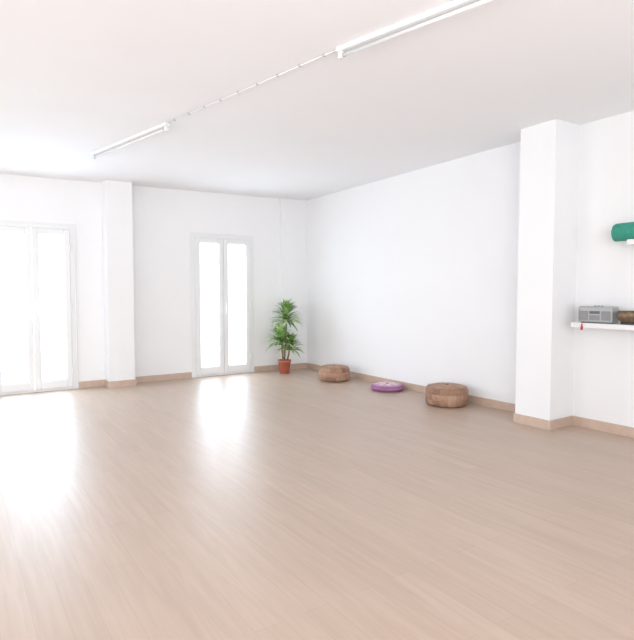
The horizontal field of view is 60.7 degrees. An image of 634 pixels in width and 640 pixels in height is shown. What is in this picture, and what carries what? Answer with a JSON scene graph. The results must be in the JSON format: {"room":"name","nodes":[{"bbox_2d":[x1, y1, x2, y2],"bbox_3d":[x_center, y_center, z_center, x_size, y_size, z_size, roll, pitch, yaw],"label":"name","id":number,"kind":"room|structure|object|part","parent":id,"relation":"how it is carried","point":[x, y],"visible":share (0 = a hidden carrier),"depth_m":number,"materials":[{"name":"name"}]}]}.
{"room":"exercise studio","nodes":[
{"label":"exercise studio","id":0,"kind":"room"},
{"bbox_2d":[101,180,134,381],"bbox_3d":[-2.606,-0.460,7.100,0.335,2.665,0.210,-2,4,-34],"label":"pillar","id":1,"kind":"structure","parent":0,"point":[116,196],"depth_m":7.01,"materials":[{"name":"paint"}]},
{"bbox_2d":[0,174,279,381],"bbox_3d":[-3.596,-0.470,6.738,8.590,2.722,0.300,-2,4,-34],"label":"wall","id":2,"kind":"structure","parent":0,"point":[164,219],"depth_m":7.49,"materials":[{"name":"paint"}]},
{"bbox_2d":[0,220,78,395],"bbox_3d":[-3.482,-0.149,6.633,0.999,2.093,0.170,-2,4,-34],"label":"door","id":3,"kind":"structure","parent":2,"relation":"in","point":[31,230],"depth_m":6.67,"materials":[{"name":"white wood"}]},
{"bbox_3d":[-3.676,-0.125,6.533,0.428,1.991,0.080,-2,4,-34],"label":"sash","id":4,"kind":"part","parent":3,"relation":"part of","materials":[{"name":"white glass"}]},
{"bbox_3d":[-3.428,-0.132,6.610,0.036,0.220,0.070,-2,4,-34],"label":"handle","id":5,"kind":"part","parent":3,"relation":"part of","materials":[{"name":"white metal"}]},
{"bbox_3d":[-3.316,-0.138,6.776,0.428,1.991,0.080,-2,4,-34],"label":"sash","id":6,"kind":"part","parent":3,"relation":"part of","materials":[{"name":"white glass"}]},
{"bbox_2d":[79,363,305,387],"bbox_3d":[-2.787,0.835,7.037,6.390,0.085,0.222,-2,4,-34],"label":"baseboard","id":7,"kind":"structure","parent":2,"relation":"attached to","point":[95,383],"depth_m":7.48,"materials":[{"name":"brown wood"}]},
{"bbox_2d":[190,232,253,377],"bbox_3d":[-1.390,-0.222,8.042,1.006,2.093,0.170,-2,4,-34],"label":"door","id":8,"kind":"structure","parent":2,"relation":"in","point":[222,241],"depth_m":8.02,"materials":[{"name":"white wood"}]},
{"bbox_3d":[-1.586,-0.198,7.941,0.432,1.991,0.080,-2,4,-34],"label":"sash","id":9,"kind":"part","parent":8,"relation":"part of","materials":[{"name":"white glass"}]},
{"bbox_3d":[-1.336,-0.204,8.019,0.036,0.220,0.070,-2,4,-34],"label":"handle","id":10,"kind":"part","parent":8,"relation":"part of","materials":[{"name":"white metal"}]},
{"bbox_3d":[-1.222,-0.210,8.186,0.432,1.991,0.080,-2,4,-34],"label":"sash","id":11,"kind":"part","parent":8,"relation":"part of","materials":[{"name":"white glass"}]},
{"bbox_2d":[279,198,306,363],"bbox_3d":[-0.380,-0.568,8.691,0.470,2.717,0.055,-2,4,-34],"label":"wall","id":12,"kind":"structure","parent":0,"point":[293,222],"depth_m":8.67,"materials":[{"name":"paint"}]},
{"bbox_2d":[0,368,633,639],"bbox_3d":[-0.588,1.195,2.358,8.590,0.150,11.060,-2,4,-34],"label":"floor","id":13,"kind":"structure","parent":0,"point":[264,505],"depth_m":3.01,"materials":[{"name":"brown wood"}]},
{"bbox_2d":[265,298,302,373],"bbox_3d":[-0.482,0.242,8.208,0.698,1.149,0.554,-2,4,-34],"label":"dracaena","id":14,"kind":"object","parent":13,"relation":"on","point":[282,334],"visible":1,"depth_m":8.21,"materials":[{"name":"plant"}]},
{"bbox_2d":[278,359,290,373],"bbox_3d":[-0.497,0.711,8.277,0.204,0.205,0.204,-2,4,-34],"label":"pot","id":15,"kind":"object","parent":13,"relation":"on","point":[284,364],"depth_m":8.21,"materials":[{"name":"ceramic"}]},
{"bbox_2d":[318,364,349,381],"bbox_3d":[0.239,0.734,7.616,0.447,0.211,0.447,2,4,39],"label":"pouf","id":16,"kind":"object","parent":13,"relation":"on","point":[329,372],"visible":1,"depth_m":7.44,"materials":[{"name":"brown wicker"}]},
{"bbox_3d":[0.239,0.647,7.611,0.397,0.026,0.397,2,4,39],"label":"panel","id":17,"kind":"part","parent":16,"relation":"part of","materials":[{"name":"brown leather"}]},
{"bbox_2d":[370,382,403,391],"bbox_3d":[0.892,0.840,6.866,0.426,0.092,0.426,-2,4,-34],"label":"floor cushion","id":18,"kind":"object","parent":13,"relation":"on","point":[378,386],"visible":1,"depth_m":6.72,"materials":[{"name":"purple fabric"}]},
{"bbox_3d":[0.892,0.808,6.865,0.361,0.014,0.361,-2,4,-34],"label":"panel","id":19,"kind":"part","parent":18,"relation":"part of","materials":[{"name":"fabric"}]},
{"bbox_2d":[425,382,468,407],"bbox_3d":[1.432,0.813,5.974,0.471,0.223,0.471,1,3,10],"label":"pouf","id":20,"kind":"object","parent":13,"relation":"on","point":[447,395],"visible":1,"depth_m":5.79,"materials":[{"name":"brown wicker"}]},
{"bbox_3d":[1.432,0.720,5.969,0.418,0.026,0.418,1,3,10],"label":"panel","id":21,"kind":"part","parent":20,"relation":"part of","materials":[{"name":"brown fabric"}]},
{"bbox_2d":[0,0,633,199],"bbox_3d":[-0.588,-1.655,2.211,8.590,0.444,11.060,-2,4,-34],"label":"ceiling","id":22,"kind":"structure","parent":0,"point":[79,78],"depth_m":3.83,"materials":[{"name":"paint"}]},
{"bbox_2d":[91,122,169,159],"bbox_3d":[-1.779,-1.660,5.066,1.392,0.070,0.048,2,3,42],"label":"ceiling light","id":23,"kind":"object","parent":22,"relation":"attached to","point":[162,127],"visible":1,"depth_m":4.98,"materials":[{"name":"white metal"}]},
{"bbox_2d":[168,49,335,122],"bbox_3d":[-0.571,-1.651,3.925,1.908,0.016,0.021,2,3,44],"label":"cable conduit","id":24,"kind":"object","parent":22,"relation":"attached to","point":[324,55],"visible":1,"depth_m":3.76,"materials":[{"name":"white plastic"}]},
{"bbox_2d":[336,0,493,59],"bbox_3d":[0.650,-1.586,2.805,1.385,0.070,0.049,2,3,41],"label":"ceiling light","id":25,"kind":"object","parent":22,"relation":"attached to","point":[455,7],"visible":1,"depth_m":2.92,"materials":[{"name":"white metal"}]},
{"bbox_2d":[306,110,633,427],"bbox_3d":[2.848,-0.406,4.596,0.300,2.816,10.460,-2,4,-34],"label":"wall","id":26,"kind":"structure","parent":0,"point":[412,277],"depth_m":6.14,"materials":[{"name":"paint"}]},
{"bbox_2d":[306,363,633,437],"bbox_3d":[2.587,0.969,4.451,0.375,0.085,10.393,-2,4,-34],"label":"baseboard","id":27,"kind":"structure","parent":26,"relation":"attached to","point":[627,431],"depth_m":5.04,"materials":[{"name":"brown wood"}]},
{"bbox_2d":[571,322,633,330],"bbox_3d":[2.774,0.070,4.238,0.249,0.042,1.510,-2,4,-34],"label":"wall shelf","id":28,"kind":"object","parent":26,"relation":"attached to","point":[616,326],"visible":0.8,"depth_m":4.57,"materials":[{"name":"white wood"}]},
{"bbox_2d":[578,305,618,322],"bbox_3d":[2.436,-0.052,4.686,0.124,0.147,0.300,-2,4,-34],"label":"radio","id":29,"kind":"object","parent":28,"relation":"on","point":[593,314],"visible":1,"depth_m":4.62,"materials":[{"name":"silver metal"}]},
{"bbox_2d":[579,311,587,319],"bbox_3d":[2.331,-0.042,4.735,0.004,0.080,0.080,-2,4,-34],"label":"speaker grille","id":30,"kind":"object","parent":29,"relation":"attached to","point":[583,315],"depth_m":4.73,"materials":[{"name":"grey plastic"}]},
{"bbox_3d":[2.386,-0.019,4.654,0.004,0.043,0.090,-2,4,-34],"label":"cassette door","id":31,"kind":"part","parent":29,"relation":"part of","materials":[{"name":"grey plastic"}]},
{"bbox_2d":[601,311,610,320],"bbox_3d":[2.441,-0.033,4.572,0.004,0.080,0.080,-2,4,-34],"label":"speaker grille","id":32,"kind":"object","parent":29,"relation":"attached to","point":[605,315],"depth_m":4.57,"materials":[{"name":"grey plastic"}]},
{"bbox_2d":[617,311,633,324],"bbox_3d":[2.574,-0.019,4.469,0.168,0.111,0.168,-2,4,-34],"label":"bowl","id":33,"kind":"object","parent":28,"relation":"on","point":[626,317],"visible":1,"depth_m":4.42,"materials":[{"name":"brown wood"}]},
{"bbox_2d":[627,239,633,244],"bbox_3d":[2.902,-0.612,4.012,0.249,0.042,1.050,-2,4,-34],"label":"wall shelf","id":34,"kind":"object","parent":26,"relation":"attached to","point":[629,241],"visible":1,"depth_m":4.36,"materials":[{"name":"white wood"}]},
{"bbox_2d":[611,222,633,241],"bbox_3d":[2.695,-0.723,4.310,0.154,0.150,0.625,-2,4,-34],"label":"rolled mat","id":35,"kind":"object","parent":34,"relation":"on","point":[620,231],"visible":1,"depth_m":4.46,"materials":[{"name":"teal plastic"}]},
{"bbox_2d":[515,119,579,420],"bbox_3d":[2.143,-0.401,5.050,0.363,2.758,0.360,-2,4,-34],"label":"pillar","id":36,"kind":"structure","parent":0,"point":[549,151],"depth_m":4.92,"materials":[{"name":"paint"}]}
]}

